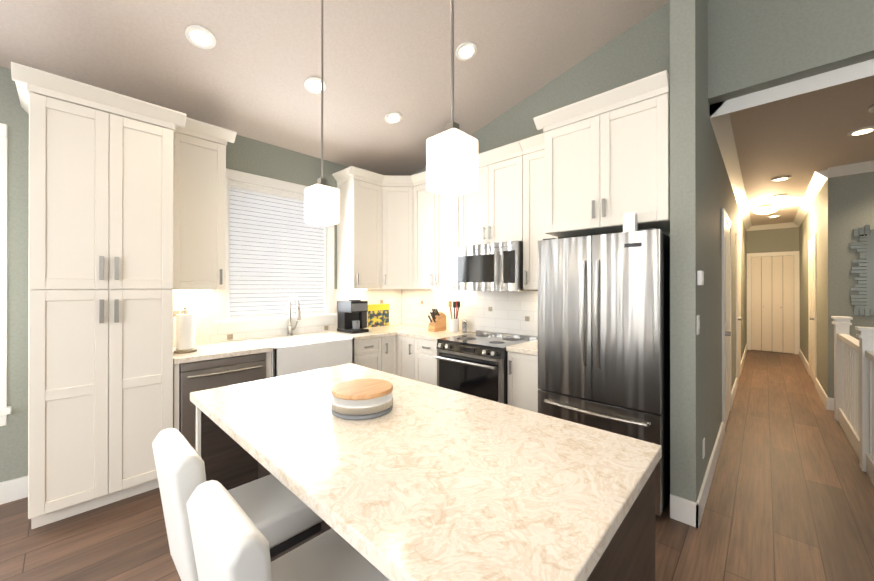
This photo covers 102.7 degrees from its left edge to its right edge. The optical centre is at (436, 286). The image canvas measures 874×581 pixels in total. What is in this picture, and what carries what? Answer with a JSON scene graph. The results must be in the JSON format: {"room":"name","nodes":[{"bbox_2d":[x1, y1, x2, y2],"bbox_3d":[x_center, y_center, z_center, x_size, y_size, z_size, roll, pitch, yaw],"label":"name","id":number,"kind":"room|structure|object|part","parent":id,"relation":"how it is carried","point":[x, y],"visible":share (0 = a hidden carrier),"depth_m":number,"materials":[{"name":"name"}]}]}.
{"room":"kitchen","nodes":[
{"label":"kitchen","id":0,"kind":"room"},
{"bbox_2d":[0,66,401,481],"bbox_3d":[-2.899,-0.152,2.455,0.160,3.200,7.100,0,0,43],"label":"wall","id":1,"kind":"structure","parent":0,"point":[250,156],"depth_m":2.39,"materials":[{"name":"paint"}]},
{"bbox_2d":[0,123,11,425],"bbox_3d":[-3.396,-0.078,1.873,0.210,2.010,1.430,0,0,43],"label":"window","id":2,"kind":"structure","parent":1,"relation":"in","point":[5,410],"depth_m":2.33,"materials":[{"name":"white"}]},
{"bbox_2d":[0,475,27,504],"bbox_3d":[-4.033,1.374,1.113,0.016,0.144,3.595,0,0,43],"label":"baseboard","id":3,"kind":"structure","parent":1,"relation":"attached to","point":[14,489],"depth_m":2.36,"materials":[{"name":"white wood"}]},
{"bbox_2d":[173,117,236,289],"bbox_3d":[-2.022,-0.648,2.972,0.410,1.355,0.452,0,0,43],"label":"upper cabinet","id":4,"kind":"object","parent":1,"relation":"attached to","point":[199,205],"visible":0.81,"depth_m":2.86,"materials":[{"name":"white wood"}]},
{"bbox_2d":[173,290,211,290],"bbox_3d":[-2.136,0.036,3.035,0.040,0.011,0.310,0,0,43],"label":"under-cabinet light","id":5,"kind":"object","parent":4,"relation":"attached to","point":[211,290],"depth_m":3.03,"materials":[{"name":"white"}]},
{"bbox_2d":[215,168,337,333],"bbox_3d":[-1.665,-0.334,3.721,0.210,1.550,1.245,0,0,43],"label":"window","id":6,"kind":"structure","parent":1,"relation":"in","point":[225,323],"depth_m":3.56,"materials":[{"name":"white wood"}]},
{"bbox_2d":[230,181,323,317],"bbox_3d":[-1.661,-0.348,3.718,0.061,1.310,0.993,0,0,43],"label":"window blind","id":7,"kind":"object","parent":6,"relation":"attached to","point":[276,251],"visible":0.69,"depth_m":3.65,"materials":[{"name":"white plastic"}]},
{"bbox_2d":[173,289,400,346],"bbox_3d":[-1.416,0.276,3.910,0.010,0.490,2.684,0,0,43],"label":"backsplash","id":8,"kind":"structure","parent":1,"relation":"attached to","point":[202,305],"depth_m":3.38,"materials":[{"name":"tile"}]},
{"bbox_2d":[336,173,379,288],"bbox_3d":[-0.893,-0.608,4.193,0.388,1.281,0.458,0,0,43],"label":"upper cabinet","id":9,"kind":"object","parent":1,"relation":"attached to","point":[358,228],"depth_m":4.05,"materials":[{"name":"white wood"}]},
{"bbox_2d":[0,0,873,225],"bbox_3d":[2.401,-2.369,2.770,7.550,1.976,14.800,0,0,43],"label":"ceiling","id":10,"kind":"structure","parent":0,"point":[253,69],"depth_m":2.79,"materials":[{"name":"paint"}]},
{"bbox_2d":[185,25,215,48],"bbox_3d":[-1.598,-1.685,2.366,0.174,0.053,0.176,0,0,43],"label":"recessed light","id":11,"kind":"object","parent":10,"relation":"in","point":[199,36],"visible":1,"depth_m":2.36,"materials":[{"name":"white plastic"}]},
{"bbox_2d":[304,77,325,93],"bbox_3d":[-1.023,-1.691,2.941,0.174,0.053,0.176,0,0,43],"label":"recessed light","id":12,"kind":"object","parent":10,"relation":"in","point":[312,84],"visible":0.9,"depth_m":2.93,"materials":[{"name":"white plastic"}]},
{"bbox_2d":[304,0,339,225],"bbox_3d":[-0.554,-1.153,1.686,0.128,1.700,0.125,0,0,43],"label":"pendant light","id":13,"kind":"object","parent":10,"relation":"hanging from","point":[321,202],"visible":1,"depth_m":1.65,"materials":[{"name":"white glass"}]},
{"bbox_3d":[-0.553,-0.388,1.683,0.125,0.170,0.125,0,0,43],"label":"lamp shade","id":14,"kind":"part","parent":13,"relation":"part of","materials":[{"name":"white glass"}]},
{"bbox_2d":[385,111,401,123],"bbox_3d":[-0.438,-1.697,3.520,0.174,0.053,0.176,0,0,43],"label":"recessed light","id":15,"kind":"object","parent":10,"relation":"in","point":[393,117],"visible":0.96,"depth_m":3.51,"materials":[{"name":"white"}]},
{"bbox_2d":[426,0,477,196],"bbox_3d":[0.048,-1.253,1.122,0.128,1.898,0.125,0,0,43],"label":"pendant light","id":16,"kind":"object","parent":10,"relation":"hanging from","point":[452,160],"visible":1,"depth_m":1.08,"materials":[{"name":"white glass"}]},
{"bbox_3d":[0.049,-0.389,1.119,0.125,0.170,0.125,0,0,43],"label":"lamp shade","id":17,"kind":"part","parent":16,"relation":"part of","materials":[{"name":"white glass"}]},
{"bbox_2d":[456,41,476,60],"bbox_3d":[0.240,-1.926,2.863,0.174,0.053,0.176,0,0,43],"label":"recessed light","id":18,"kind":"object","parent":10,"relation":"in","point":[466,50],"visible":1,"depth_m":2.85,"materials":[{"name":"white plastic"}]},
{"bbox_2d":[751,205,780,214],"bbox_3d":[5.590,-1.295,5.946,0.370,0.160,0.370,0,0,43],"label":"light","id":19,"kind":"object","parent":10,"relation":"attached to","point":[765,209],"visible":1,"depth_m":5.87,"materials":[{"name":"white glass"}]},
{"bbox_2d":[771,194,787,197],"bbox_3d":[5.200,-1.369,5.311,0.176,0.014,0.176,0,0,43],"label":"recessed light","id":20,"kind":"object","parent":10,"relation":"in","point":[779,196],"visible":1,"depth_m":5.30,"materials":[{"name":"white plastic"}]},
{"bbox_2d":[772,176,790,180],"bbox_3d":[4.393,-1.371,4.464,0.176,0.014,0.176,0,0,43],"label":"recessed light","id":21,"kind":"object","parent":10,"relation":"in","point":[782,178],"visible":1,"depth_m":4.43,"materials":[{"name":"white plastic"}]},
{"bbox_2d":[847,126,873,135],"bbox_3d":[3.773,-1.373,3.100,0.176,0.014,0.176,0,0,43],"label":"recessed light","id":22,"kind":"object","parent":10,"relation":"in","point":[862,131],"visible":0.96,"depth_m":3.09,"materials":[{"name":"white plastic"}]},
{"bbox_2d":[868,105,873,112],"bbox_3d":[3.384,-1.366,2.655,0.138,0.030,0.140,0,0,43],"label":"smoke detector","id":23,"kind":"object","parent":10,"relation":"attached to","point":[871,109],"visible":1,"depth_m":2.69,"materials":[{"name":"white plastic"}]},
{"bbox_2d":[0,350,873,580],"bbox_3d":[2.401,1.474,2.763,7.550,0.050,14.800,0,0,43],"label":"floor","id":24,"kind":"structure","parent":0,"point":[790,497],"depth_m":2.15,"materials":[{"name":"brown wood"}]},
{"bbox_2d":[11,61,185,528],"bbox_3d":[-2.324,0.103,2.451,0.680,2.690,0.804,0,0,43],"label":"pantry cabinet","id":25,"kind":"object","parent":24,"relation":"on","point":[100,338],"visible":0.94,"depth_m":2.22,"materials":[{"name":"white wood"}]},
{"bbox_2d":[179,353,265,450],"bbox_3d":[-1.859,1.007,2.946,0.665,0.885,0.598,0,0,43],"label":"dishwasher","id":26,"kind":"object","parent":24,"relation":"on","point":[206,374],"visible":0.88,"depth_m":2.66,"materials":[{"name":"grey metal"}]},
{"bbox_2d":[152,428,322,580],"bbox_3d":[-0.718,0.976,1.300,0.320,0.940,0.500,0,0,43],"label":"stool","id":27,"kind":"object","parent":24,"relation":"on","point":[282,517],"visible":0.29,"depth_m":1.20,"materials":[{"name":"white leather"}]},
{"bbox_2d":[265,352,270,378],"bbox_3d":[-1.504,1.005,3.370,0.618,0.890,0.498,0,0,43],"label":"base cabinet","id":28,"kind":"object","parent":24,"relation":"on","point":[268,354],"depth_m":3.01,"materials":[{"name":"white wood"}]},
{"bbox_2d":[173,324,427,363],"bbox_3d":[-1.185,0.541,3.700,0.633,0.040,2.694,0,0,43],"label":"countertop","id":29,"kind":"structure","parent":28,"relation":"on","point":[211,351],"depth_m":3.07,"materials":[{"name":"stone"}]},
{"bbox_2d":[174,307,196,353],"bbox_3d":[-1.997,0.343,2.774,0.150,0.352,0.150,0,0,43],"label":"paper towel holder","id":30,"kind":"object","parent":29,"relation":"on","point":[185,324],"visible":1,"depth_m":2.73,"materials":[{"name":"paper"}]},
{"bbox_2d":[286,294,300,335],"bbox_3d":[-1.458,0.301,3.638,0.264,0.440,0.126,0,0,43],"label":"faucet","id":31,"kind":"object","parent":29,"relation":"on","point":[290,328],"visible":1,"depth_m":3.66,"materials":[{"name":"silver metal"}]},
{"bbox_2d":[337,299,368,333],"bbox_3d":[-0.943,0.336,4.045,0.320,0.370,0.295,0,0,43],"label":"coffee maker","id":32,"kind":"object","parent":29,"relation":"on","point":[352,316],"visible":1,"depth_m":3.97,"materials":[{"name":"black plastic"}]},
{"bbox_2d":[368,304,388,326],"bbox_3d":[-0.762,0.377,4.563,0.015,0.290,0.340,0,0,43],"label":"sign","id":33,"kind":"object","parent":29,"relation":"on","point":[378,314],"visible":0.9,"depth_m":4.55,"materials":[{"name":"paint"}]},
{"bbox_2d":[255,334,353,377],"bbox_3d":[-1.312,0.674,3.461,0.530,0.283,0.796,0,0,43],"label":"sink","id":34,"kind":"object","parent":28,"relation":"in","point":[293,355],"visible":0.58,"depth_m":3.31,"materials":[{"name":"white ceramic"}]},
{"bbox_2d":[186,480,389,580],"bbox_3d":[-0.353,0.976,0.959,0.320,0.940,0.500,0,0,43],"label":"stool","id":35,"kind":"object","parent":24,"relation":"on","point":[230,542],"visible":0.79,"depth_m":0.83,"materials":[{"name":"white leather"}]},
{"bbox_2d":[354,340,360,365],"bbox_3d":[-1.230,1.006,3.663,0.618,0.890,0.512,0,0,43],"label":"base cabinet","id":36,"kind":"object","parent":24,"relation":"on","point":[357,344],"depth_m":3.65,"materials":[{"name":"white wood"}]},
{"bbox_2d":[361,336,388,371],"bbox_3d":[-0.968,1.006,3.943,0.618,0.890,0.475,0,0,43],"label":"base cabinet","id":37,"kind":"object","parent":24,"relation":"on","point":[380,354],"depth_m":3.82,"materials":[{"name":"white wood"}]},
{"bbox_2d":[385,335,396,374],"bbox_3d":[-0.776,1.006,4.147,0.618,0.890,0.285,0,0,43],"label":"base cabinet","id":38,"kind":"object","parent":24,"relation":"on","point":[392,369],"depth_m":3.99,"materials":[{"name":"white wood"}]},
{"bbox_2d":[397,335,436,385],"bbox_3d":[-0.019,1.006,4.006,0.721,0.890,0.652,0,0,43],"label":"base cabinet","id":39,"kind":"object","parent":24,"relation":"on","point":[416,360],"visible":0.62,"depth_m":3.79,"materials":[{"name":"white wood"}]},
{"bbox_2d":[397,328,475,340],"bbox_3d":[0.002,0.541,4.000,0.685,0.040,0.633,0,0,43],"label":"countertop","id":40,"kind":"structure","parent":39,"relation":"on","point":[425,334],"depth_m":3.87,"materials":[{"name":"stone"}]},
{"bbox_2d":[428,309,445,331],"bbox_3d":[-0.004,0.390,4.096,0.100,0.262,0.225,0,0,43],"label":"knife block","id":41,"kind":"object","parent":40,"relation":"on","point":[437,323],"visible":1,"depth_m":4.07,"materials":[{"name":"brown wood"}]},
{"bbox_2d":[448,301,459,331],"bbox_3d":[0.198,0.346,4.034,0.148,0.350,0.120,0,0,43],"label":"utensil crock","id":42,"kind":"object","parent":40,"relation":"on","point":[454,324],"visible":1,"depth_m":4.00,"materials":[{"name":"white ceramic"}]},
{"bbox_2d":[462,320,466,332],"bbox_3d":[0.308,0.451,3.917,0.056,0.140,0.055,0,0,43],"label":"jar","id":43,"kind":"object","parent":40,"relation":"on","point":[464,326],"visible":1,"depth_m":3.90,"materials":[{"name":"clear glass"}]},
{"bbox_2d":[196,406,654,580],"bbox_3d":[-0.233,1.002,1.417,1.768,0.890,0.872,0,0,43],"label":"kitchen island","id":44,"kind":"object","parent":24,"relation":"on","point":[628,554],"visible":0.02,"depth_m":1.08,"materials":[{"name":"brown"}]},
{"bbox_2d":[190,363,661,580],"bbox_3d":[-0.237,0.536,1.419,1.800,0.040,0.910,0,0,43],"label":"island countertop","id":45,"kind":"structure","parent":44,"relation":"on","point":[421,481],"depth_m":0.97,"materials":[{"name":"stone"}]},
{"bbox_2d":[331,379,392,419],"bbox_3d":[-0.313,0.468,1.470,0.254,0.097,0.254,0,0,43],"label":"lidded box","id":46,"kind":"object","parent":45,"relation":"on","point":[360,399],"visible":1,"depth_m":1.38,"materials":[{"name":"grey ceramic"}]},
{"bbox_2d":[435,330,537,404],"bbox_3d":[0.486,0.975,3.456,0.762,0.950,0.748,0,0,43],"label":"range","id":47,"kind":"object","parent":24,"relation":"on","point":[475,364],"visible":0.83,"depth_m":3.22,"materials":[{"name":"grey metal"}]},
{"bbox_2d":[508,352,538,412],"bbox_3d":[0.928,1.005,3.118,0.339,0.890,0.652,0,0,43],"label":"base cabinet","id":48,"kind":"object","parent":24,"relation":"on","point":[523,389],"visible":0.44,"depth_m":2.92,"materials":[{"name":"white wood"}]},
{"bbox_2d":[506,340,537,355],"bbox_3d":[0.935,0.540,3.126,0.342,0.040,0.633,0,0,43],"label":"countertop","id":49,"kind":"structure","parent":48,"relation":"on","point":[530,348],"depth_m":2.97,"materials":[{"name":"stone"}]},
{"bbox_2d":[538,228,669,515],"bbox_3d":[1.302,0.543,2.661,0.810,1.812,0.802,0,0,43],"label":"refrigerator","id":50,"kind":"object","parent":24,"relation":"on","point":[603,331],"visible":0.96,"depth_m":2.33,"materials":[{"name":"grey metal"}]},
{"bbox_2d":[623,212,636,231],"bbox_3d":[1.260,-0.417,2.280,0.070,0.130,0.060,0,0,43],"label":"carton","id":51,"kind":"object","parent":50,"relation":"on","point":[630,222],"visible":0.88,"depth_m":2.26,"materials":[{"name":"white cardboard"}]},
{"bbox_2d":[831,316,873,484],"bbox_3d":[3.402,0.886,2.744,0.140,1.125,2.940,0,0,43],"label":"stair railing","id":52,"kind":"object","parent":24,"relation":"on","point":[853,387],"visible":1,"depth_m":3.08,"materials":[{"name":"white wood"}]},
{"bbox_2d":[413,0,873,336],"bbox_3d":[2.169,-1.002,2.491,7.510,4.900,0.120,0,0,43],"label":"wall","id":53,"kind":"structure","parent":0,"point":[756,45],"depth_m":2.48,"materials":[{"name":"paint"}]},
{"bbox_2d":[380,177,415,288],"bbox_3d":[-0.480,-0.605,4.425,0.674,1.275,0.674,0,0,43],"label":"upper cabinet","id":54,"kind":"object","parent":53,"relation":"attached to","point":[403,232],"depth_m":4.23,"materials":[{"name":"white wood"}]},
{"bbox_2d":[416,177,463,288],"bbox_3d":[0.083,-0.609,4.094,0.829,1.281,0.388,0,0,43],"label":"upper cabinet","id":55,"kind":"object","parent":53,"relation":"attached to","point":[439,218],"depth_m":3.97,"materials":[{"name":"white wood"}]},
{"bbox_2d":[402,289,537,335],"bbox_3d":[0.391,0.277,4.063,2.418,0.490,0.010,0,0,43],"label":"backsplash","id":56,"kind":"structure","parent":53,"relation":"attached to","point":[512,312],"depth_m":3.96,"materials":[{"name":"tile"}]},
{"bbox_2d":[464,149,523,245],"bbox_3d":[0.628,-0.835,3.611,0.760,0.831,0.348,0,0,43],"label":"upper cabinet","id":57,"kind":"object","parent":53,"relation":"attached to","point":[494,213],"depth_m":3.42,"materials":[{"name":"white wood"}]},
{"bbox_2d":[454,241,537,290],"bbox_3d":[0.583,-0.185,3.562,0.756,0.460,0.460,0,0,43],"label":"microwave","id":58,"kind":"object","parent":57,"relation":"attached to","point":[498,266],"visible":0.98,"depth_m":3.37,"materials":[{"name":"grey metal"}]},
{"bbox_2d":[523,141,560,289],"bbox_3d":[1.007,-0.610,3.256,0.409,1.281,0.348,0,0,43],"label":"upper cabinet","id":59,"kind":"object","parent":53,"relation":"attached to","point":[534,156],"depth_m":3.16,"materials":[{"name":"white wood"}]},
{"bbox_2d":[533,70,669,237],"bbox_3d":[1.329,-0.884,2.727,0.902,0.925,0.680,0,0,43],"label":"upper cabinet","id":60,"kind":"object","parent":53,"relation":"attached to","point":[607,160],"visible":0.94,"depth_m":2.46,"materials":[{"name":"white wood"}]},
{"bbox_2d":[729,59,873,118],"bbox_3d":[3.583,-1.334,1.318,3.840,0.100,0.100,0,0,43],"label":"crown molding","id":61,"kind":"structure","parent":53,"relation":"attached to","point":[864,69],"depth_m":2.32,"materials":[{"name":"white wood"}]},
{"bbox_2d":[670,0,746,501],"bbox_3d":[4.301,-0.547,5.132,0.130,4.000,8.150,0,0,43],"label":"wall","id":62,"kind":"structure","parent":0,"point":[688,213],"depth_m":2.19,"materials":[{"name":"grey paint"}]},
{"bbox_2d":[696,315,699,334],"bbox_3d":[1.612,0.238,2.155,0.011,0.120,0.080,0,0,43],"label":"switch plate","id":63,"kind":"object","parent":62,"relation":"attached to","point":[698,316],"depth_m":2.14,"materials":[{"name":"white plastic"}]},
{"bbox_2d":[697,271,703,284],"bbox_3d":[1.654,-0.053,2.191,0.025,0.090,0.110,0,0,43],"label":"thermostat","id":64,"kind":"object","parent":62,"relation":"attached to","point":[700,277],"depth_m":2.16,"materials":[{"name":"white plastic"}]},
{"bbox_2d":[702,438,704,458],"bbox_3d":[1.794,1.088,2.352,0.007,0.120,0.070,0,0,43],"label":"electrical outlet","id":65,"kind":"object","parent":62,"relation":"attached to","point":[703,442],"depth_m":2.33,"materials":[{"name":"white plastic"}]},
{"bbox_2d":[689,421,723,528],"bbox_3d":[2.154,1.377,2.744,0.036,0.144,1.766,0,0,43],"label":"baseboard","id":66,"kind":"structure","parent":62,"relation":"attached to","point":[696,509],"depth_m":2.34,"materials":[{"name":"white wood"}]},
{"bbox_2d":[722,208,731,434],"bbox_3d":[3.124,0.343,3.766,0.018,2.215,1.020,0,0,43],"label":"door frame","id":67,"kind":"structure","parent":62,"relation":"attached to","point":[725,217],"depth_m":3.41,"materials":[{"name":"white wood"}]},
{"bbox_2d":[725,221,730,426],"bbox_3d":[3.140,0.380,3.751,0.058,2.118,0.850,0,0,43],"label":"hall door","id":68,"kind":"structure","parent":62,"relation":"in","point":[727,320],"depth_m":3.69,"materials":[{"name":"white wood"}]},
{"bbox_2d":[709,100,752,230],"bbox_3d":[4.641,-1.326,5.328,0.100,0.100,7.400,0,0,43],"label":"crown molding","id":69,"kind":"structure","parent":62,"relation":"attached to","point":[719,112],"depth_m":3.45,"materials":[{"name":"white wood"}]},
{"bbox_2d":[731,378,736,404],"bbox_3d":[3.917,1.380,4.611,0.016,0.144,1.130,0,0,43],"label":"baseboard","id":70,"kind":"structure","parent":62,"relation":"attached to","point":[733,392],"depth_m":4.57,"materials":[{"name":"white wood"}]},
{"bbox_2d":[736,234,740,386],"bbox_3d":[4.662,0.346,5.408,0.018,2.215,1.020,0,0,43],"label":"door frame","id":71,"kind":"structure","parent":62,"relation":"attached to","point":[738,240],"depth_m":5.07,"materials":[{"name":"white wood"}]},
{"bbox_2d":[738,243,741,379],"bbox_3d":[4.678,0.383,5.393,0.058,2.118,0.850,0,0,43],"label":"hall door","id":72,"kind":"structure","parent":62,"relation":"in","point":[739,318],"depth_m":5.39,"materials":[{"name":"white wood"}]},
{"bbox_2d":[741,344,746,371],"bbox_3d":[6.097,1.384,6.954,0.036,0.144,3.030,0,0,43],"label":"baseboard","id":73,"kind":"structure","parent":62,"relation":"attached to","point":[745,351],"depth_m":6.59,"materials":[{"name":"white wood"}]},
{"bbox_2d":[746,227,798,353],"bbox_3d":[7.485,0.043,7.814,1.090,2.830,0.120,0,0,43],"label":"wall","id":74,"kind":"structure","parent":0,"point":[775,240],"depth_m":7.80,"materials":[{"name":"grey paint"}]},
{"bbox_2d":[751,255,793,352],"bbox_3d":[7.428,0.389,7.752,0.682,2.113,0.043,0,0,43],"label":"bifold closet door","id":75,"kind":"structure","parent":74,"relation":"in","point":[777,303],"depth_m":7.74,"materials":[{"name":"white wood"}]},
{"bbox_2d":[753,223,792,230],"bbox_3d":[7.403,-1.322,7.743,0.630,0.100,0.100,0,0,43],"label":"crown molding","id":76,"kind":"structure","parent":74,"relation":"attached to","point":[780,225],"depth_m":7.73,"materials":[{"name":"white wood"}]},
{"bbox_2d":[747,251,799,354],"bbox_3d":[7.442,0.350,7.759,0.850,2.215,0.018,0,0,43],"label":"door frame","id":77,"kind":"structure","parent":74,"relation":"attached to","point":[796,304],"depth_m":7.52,"materials":[{"name":"white wood"}]},
{"bbox_2d":[799,176,843,397],"bbox_3d":[6.226,0.039,5.760,0.120,2.830,4.600,0,0,43],"label":"wall","id":78,"kind":"structure","parent":0,"point":[823,219],"depth_m":4.29,"materials":[{"name":"grey paint"}]},
{"bbox_2d":[799,348,808,373],"bbox_3d":[6.969,1.384,6.650,0.016,0.144,2.280,0,0,43],"label":"baseboard","id":79,"kind":"structure","parent":78,"relation":"attached to","point":[806,364],"depth_m":6.37,"materials":[{"name":"white wood"}]},
{"bbox_2d":[809,241,813,381],"bbox_3d":[5.766,0.383,5.402,0.058,2.118,0.850,0,0,43],"label":"hall door","id":80,"kind":"structure","parent":78,"relation":"in","point":[811,294],"depth_m":5.42,"materials":[{"name":"white wood"}]},
{"bbox_2d":[808,233,816,385],"bbox_3d":[5.782,0.346,5.387,0.018,2.215,1.020,0,0,43],"label":"door frame","id":81,"kind":"structure","parent":78,"relation":"attached to","point":[812,238],"depth_m":5.05,"materials":[{"name":"white wood"}]},
{"bbox_2d":[793,167,832,226],"bbox_3d":[6.111,-1.326,5.801,0.100,0.100,4.700,0,0,43],"label":"crown molding","id":82,"kind":"structure","parent":78,"relation":"attached to","point":[819,178],"depth_m":4.95,"materials":[{"name":"white wood"}]},
{"bbox_2d":[815,378,826,405],"bbox_3d":[5.024,1.380,4.574,0.016,0.144,1.170,0,0,43],"label":"baseboard","id":83,"kind":"structure","parent":78,"relation":"attached to","point":[820,390],"depth_m":4.55,"materials":[{"name":"white wood"}]},
{"bbox_2d":[825,396,833,410],"bbox_3d":[5.726,1.377,3.063,3.106,0.144,0.016,0,0,43],"label":"baseboard","id":84,"kind":"structure","parent":78,"relation":"attached to","point":[829,402],"depth_m":4.10,"materials":[{"name":"white wood"}]},
{"bbox_2d":[833,160,873,176],"bbox_3d":[5.703,-1.331,3.032,3.090,0.100,0.100,0,0,43],"label":"crown molding","id":85,"kind":"structure","parent":78,"relation":"attached to","point":[862,167],"depth_m":3.96,"materials":[{"name":"white wood"}]},
{"bbox_2d":[843,171,873,339],"bbox_3d":[5.814,0.035,3.060,2.970,2.830,0.143,0,0,43],"label":"wall","id":86,"kind":"structure","parent":0,"point":[858,200],"depth_m":3.96,"materials":[{"name":"paint"}]},
{"bbox_3d":[5.073,-0.162,3.671,0.953,1.055,0.020,0,0,43],"label":"hall mirror","id":87,"kind":"part","parent":86,"relation":"part of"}
]}

